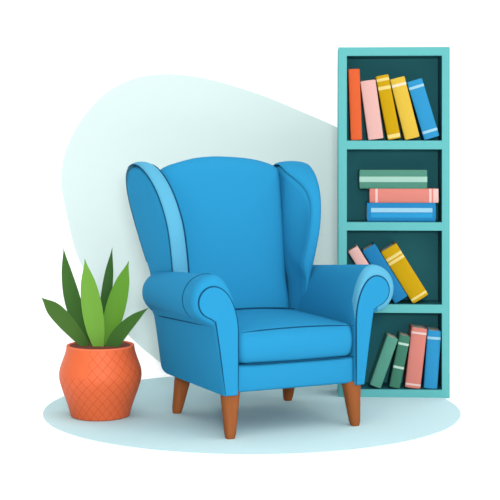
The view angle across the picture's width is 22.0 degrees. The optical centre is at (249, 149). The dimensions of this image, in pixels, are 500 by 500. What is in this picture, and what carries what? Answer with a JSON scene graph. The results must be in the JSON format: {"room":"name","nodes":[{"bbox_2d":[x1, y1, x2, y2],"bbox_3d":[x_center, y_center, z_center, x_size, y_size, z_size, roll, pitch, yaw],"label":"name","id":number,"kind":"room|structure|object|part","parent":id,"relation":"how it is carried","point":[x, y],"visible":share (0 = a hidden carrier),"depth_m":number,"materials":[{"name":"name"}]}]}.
{"room":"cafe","nodes":[
{"label":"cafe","id":0,"kind":"room"},
{"bbox_2d":[0,0,499,372],"bbox_3d":[0.000,-1.310,6.910,12.000,5.000,0.100,0,0,0],"label":"wall","id":1,"kind":"structure","parent":0,"point":[58,58],"depth_m":6.86,"materials":[{"name":"white paint"}]},
{"bbox_2d":[61,74,337,362],"bbox_3d":[-0.091,0.390,6.858,1.837,1.592,0.002,0,0,0],"label":"wall decal","id":2,"kind":"object","parent":1,"relation":"attached to","point":[160,120],"visible":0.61,"depth_m":6.86,"materials":[{"name":"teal paint"}]},
{"bbox_2d":[0,373,499,499],"bbox_3d":[0.000,1.240,1.980,12.000,0.100,9.960,0,0,0],"label":"floor","id":3,"kind":"structure","parent":0,"point":[39,461],"depth_m":4.83,"materials":[{"name":"white paint"}]},
{"bbox_2d":[43,376,460,454],"bbox_3d":[0.008,1.188,5.915,1.904,0.003,1.810,0,0,0],"label":"rug","id":4,"kind":"object","parent":3,"relation":"on","point":[315,420],"visible":0.7,"depth_m":5.61,"materials":[{"name":"teal carpet"}]},
{"bbox_2d":[41,247,147,420],"bbox_3d":[-0.651,0.814,5.734,0.426,0.746,0.368,0,0,30],"label":"potted plant","id":5,"kind":"object","parent":4,"relation":"on","point":[100,372],"visible":1,"depth_m":5.69,"materials":[{"name":"green plant"}]},
{"bbox_3d":[-0.669,1.029,5.744,0.368,0.316,0.368,0,0,0],"label":"pot","id":6,"kind":"part","parent":5,"relation":"part of","materials":[{"name":"orange ceramic"}]},
{"bbox_2d":[126,156,393,438],"bbox_3d":[0.029,0.608,5.749,0.965,1.158,0.874,0,0,-24],"label":"armchair","id":7,"kind":"object","parent":4,"relation":"on","point":[236,296],"visible":1,"depth_m":5.71,"materials":[{"name":"blue fabric"}]},
{"bbox_3d":[-0.305,1.089,5.810,0.097,0.196,0.080,0,0,-24],"label":"leg","id":8,"kind":"part","parent":7,"relation":"part of","materials":[{"name":"brown wood"}]},
{"bbox_3d":[-0.288,0.757,5.556,0.199,0.495,0.653,0,0,-24],"label":"arm","id":9,"kind":"part","parent":7,"relation":"part of","materials":[{"name":"blue fabric"}]},
{"bbox_3d":[-0.136,0.780,5.241,0.174,0.449,0.046,0,0,-24],"label":"panel","id":10,"kind":"part","parent":7,"relation":"part of","materials":[{"name":"blue fabric"}]},
{"bbox_3d":[-0.127,0.421,5.986,0.620,0.783,0.225,0,0,-24],"label":"backrest","id":11,"kind":"part","parent":7,"relation":"part of","materials":[{"name":"blue fabric"}]},
{"bbox_3d":[-0.083,1.089,5.301,0.080,0.196,0.080,0,0,-24],"label":"leg","id":12,"kind":"part","parent":7,"relation":"part of","materials":[{"name":"brown wood"}]},
{"bbox_3d":[0.180,1.089,6.049,0.080,0.196,0.118,0,0,-24],"label":"leg","id":13,"kind":"part","parent":7,"relation":"part of","materials":[{"name":"brown wood"}]},
{"bbox_2d":[236,309,351,362],"bbox_3d":[0.076,0.801,5.655,0.542,0.160,0.632,0,0,-24],"label":"seat cushion","id":14,"kind":"object","parent":7,"relation":"on","point":[262,335],"depth_m":5.41,"materials":[{"name":"blue fabric"}]},
{"bbox_3d":[0.181,0.943,5.419,0.548,0.112,0.072,0,0,-24],"label":"rail","id":15,"kind":"part","parent":7,"relation":"part of","materials":[{"name":"blue fabric"}]},
{"bbox_3d":[0.393,0.750,5.863,0.207,0.509,0.653,0,0,-24],"label":"arm","id":16,"kind":"part","parent":7,"relation":"part of","materials":[{"name":"blue fabric"}]},
{"bbox_3d":[0.434,1.089,5.534,0.080,0.196,0.080,0,0,-24],"label":"leg","id":17,"kind":"part","parent":7,"relation":"part of","materials":[{"name":"brown wood"}]},
{"bbox_3d":[0.520,0.773,5.536,0.161,0.463,0.046,0,0,-24],"label":"panel","id":18,"kind":"part","parent":7,"relation":"part of","materials":[{"name":"blue fabric"}]},
{"bbox_2d":[338,47,449,397],"bbox_3d":[0.696,0.346,6.256,0.533,1.681,0.190,0,0,3],"label":"bookcase","id":19,"kind":"object","parent":4,"relation":"on","point":[425,246],"visible":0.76,"depth_m":6.21,"materials":[{"name":"teal paint"}]},
{"bbox_3d":[0.449,0.346,6.267,0.040,1.681,0.190,0,0,3],"label":"panel","id":20,"kind":"part","parent":19,"relation":"part of","materials":[{"name":"teal paint"}]},
{"bbox_2d":[347,69,361,139],"bbox_3d":[0.510,-0.219,6.253,0.066,0.344,0.157,0,0,3],"label":"book","id":21,"kind":"object","parent":19,"relation":"in","point":[354,96],"visible":0.98,"depth_m":6.18,"materials":[{"name":"orange paper"}]},
{"bbox_2d":[347,244,368,264],"bbox_3d":[0.575,0.600,6.245,0.198,0.274,0.147,0,0,3],"label":"book","id":22,"kind":"object","parent":19,"relation":"in","point":[355,253],"visible":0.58,"depth_m":6.18,"materials":[{"name":"pink paper"}]},
{"bbox_2d":[360,80,382,139],"bbox_3d":[0.590,-0.193,6.245,0.110,0.292,0.147,0,0,3],"label":"book","id":23,"kind":"object","parent":19,"relation":"in","point":[368,89],"visible":0.94,"depth_m":6.17,"materials":[{"name":"pink paper"}]},
{"bbox_2d":[369,331,397,387],"bbox_3d":[0.647,1.019,6.242,0.134,0.254,0.147,0,0,3],"label":"book","id":24,"kind":"object","parent":19,"relation":"in","point":[388,344],"visible":1,"depth_m":6.17,"materials":[{"name":"teal paper"}]},
{"bbox_2d":[361,242,406,302],"bbox_3d":[0.652,0.595,6.247,0.213,0.285,0.157,0,0,3],"label":"book","id":25,"kind":"object","parent":19,"relation":"in","point":[371,251],"visible":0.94,"depth_m":6.17,"materials":[{"name":"blue paper"}]},
{"bbox_2d":[374,74,400,139],"bbox_3d":[0.668,-0.206,6.246,0.118,0.316,0.158,0,0,3],"label":"book","id":26,"kind":"object","parent":19,"relation":"in","point":[384,92],"visible":0.99,"depth_m":6.17,"materials":[{"name":"yellow paper"}]},
{"bbox_3d":[0.697,-0.474,6.256,0.455,0.041,0.190,0,0,2],"label":"panel","id":27,"kind":"part","parent":19,"relation":"part of","materials":[{"name":"teal paint"}]},
{"bbox_3d":[0.697,0.367,6.256,0.455,0.039,0.190,0,0,2],"label":"shelf","id":28,"kind":"part","parent":19,"relation":"part of","materials":[{"name":"teal paint"}]},
{"bbox_3d":[0.697,-0.024,6.256,0.455,0.041,0.190,0,0,2],"label":"shelf","id":29,"kind":"part","parent":19,"relation":"part of","materials":[{"name":"teal paint"}]},
{"bbox_2d":[388,331,409,387],"bbox_3d":[0.723,1.018,6.239,0.100,0.258,0.148,0,0,3],"label":"book","id":30,"kind":"object","parent":19,"relation":"in","point":[400,352],"visible":1,"depth_m":6.17,"materials":[{"name":"green paper"}]},
{"bbox_2d":[365,201,435,221],"bbox_3d":[0.730,0.299,6.246,0.330,0.091,0.162,0,0,3],"label":"book","id":31,"kind":"object","parent":19,"relation":"in","point":[375,212],"visible":0.97,"depth_m":6.17,"materials":[{"name":"blue paper"}]},
{"bbox_2d":[368,188,438,202],"bbox_3d":[0.743,0.220,6.245,0.330,0.068,0.162,0,0,3],"label":"book","id":32,"kind":"object","parent":31,"relation":"on","point":[428,195],"visible":0.98,"depth_m":6.17,"materials":[{"name":"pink paper"}]},
{"bbox_2d":[358,169,426,188],"bbox_3d":[0.692,0.141,6.247,0.324,0.090,0.162,0,0,2],"label":"book","id":33,"kind":"object","parent":32,"relation":"on","point":[368,178],"visible":1,"depth_m":6.17,"materials":[{"name":"teal paper"}]},
{"bbox_3d":[0.697,1.168,6.256,0.455,0.037,0.190,0,0,2],"label":"shelf","id":34,"kind":"part","parent":19,"relation":"part of","materials":[{"name":"teal paint"}]},
{"bbox_2d":[380,241,427,302],"bbox_3d":[0.747,0.593,6.243,0.223,0.287,0.158,0,0,3],"label":"book","id":35,"kind":"object","parent":19,"relation":"in","point":[392,253],"visible":1,"depth_m":6.17,"materials":[{"name":"yellow paper"}]},
{"bbox_2d":[390,76,418,139],"bbox_3d":[0.747,-0.201,6.238,0.139,0.306,0.148,0,0,3],"label":"book","id":36,"kind":"object","parent":19,"relation":"in","point":[401,98],"visible":0.94,"depth_m":6.17,"materials":[{"name":"yellow paper"}]},
{"bbox_3d":[0.697,0.761,6.256,0.455,0.040,0.190,0,0,2],"label":"shelf","id":37,"kind":"part","parent":19,"relation":"part of","materials":[{"name":"teal paint"}]},
{"bbox_2d":[403,323,426,388],"bbox_3d":[0.801,0.999,6.240,0.105,0.295,0.158,0,0,3],"label":"book","id":38,"kind":"object","parent":19,"relation":"in","point":[413,367],"visible":1,"depth_m":6.16,"materials":[{"name":"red paper"}]},
{"bbox_2d":[406,78,438,139],"bbox_3d":[0.835,-0.197,6.239,0.152,0.297,0.158,0,0,3],"label":"book","id":39,"kind":"object","parent":19,"relation":"in","point":[423,114],"visible":0.98,"depth_m":6.16,"materials":[{"name":"blue paper"}]},
{"bbox_2d":[421,326,440,388],"bbox_3d":[0.879,1.006,6.237,0.083,0.282,0.158,0,0,3],"label":"book","id":40,"kind":"object","parent":19,"relation":"in","point":[429,379],"visible":0.99,"depth_m":6.16,"materials":[{"name":"blue paper"}]},
{"bbox_3d":[0.943,0.346,6.245,0.037,1.681,0.190,0,0,3],"label":"panel","id":41,"kind":"part","parent":19,"relation":"part of","materials":[{"name":"teal paint"}]}
]}

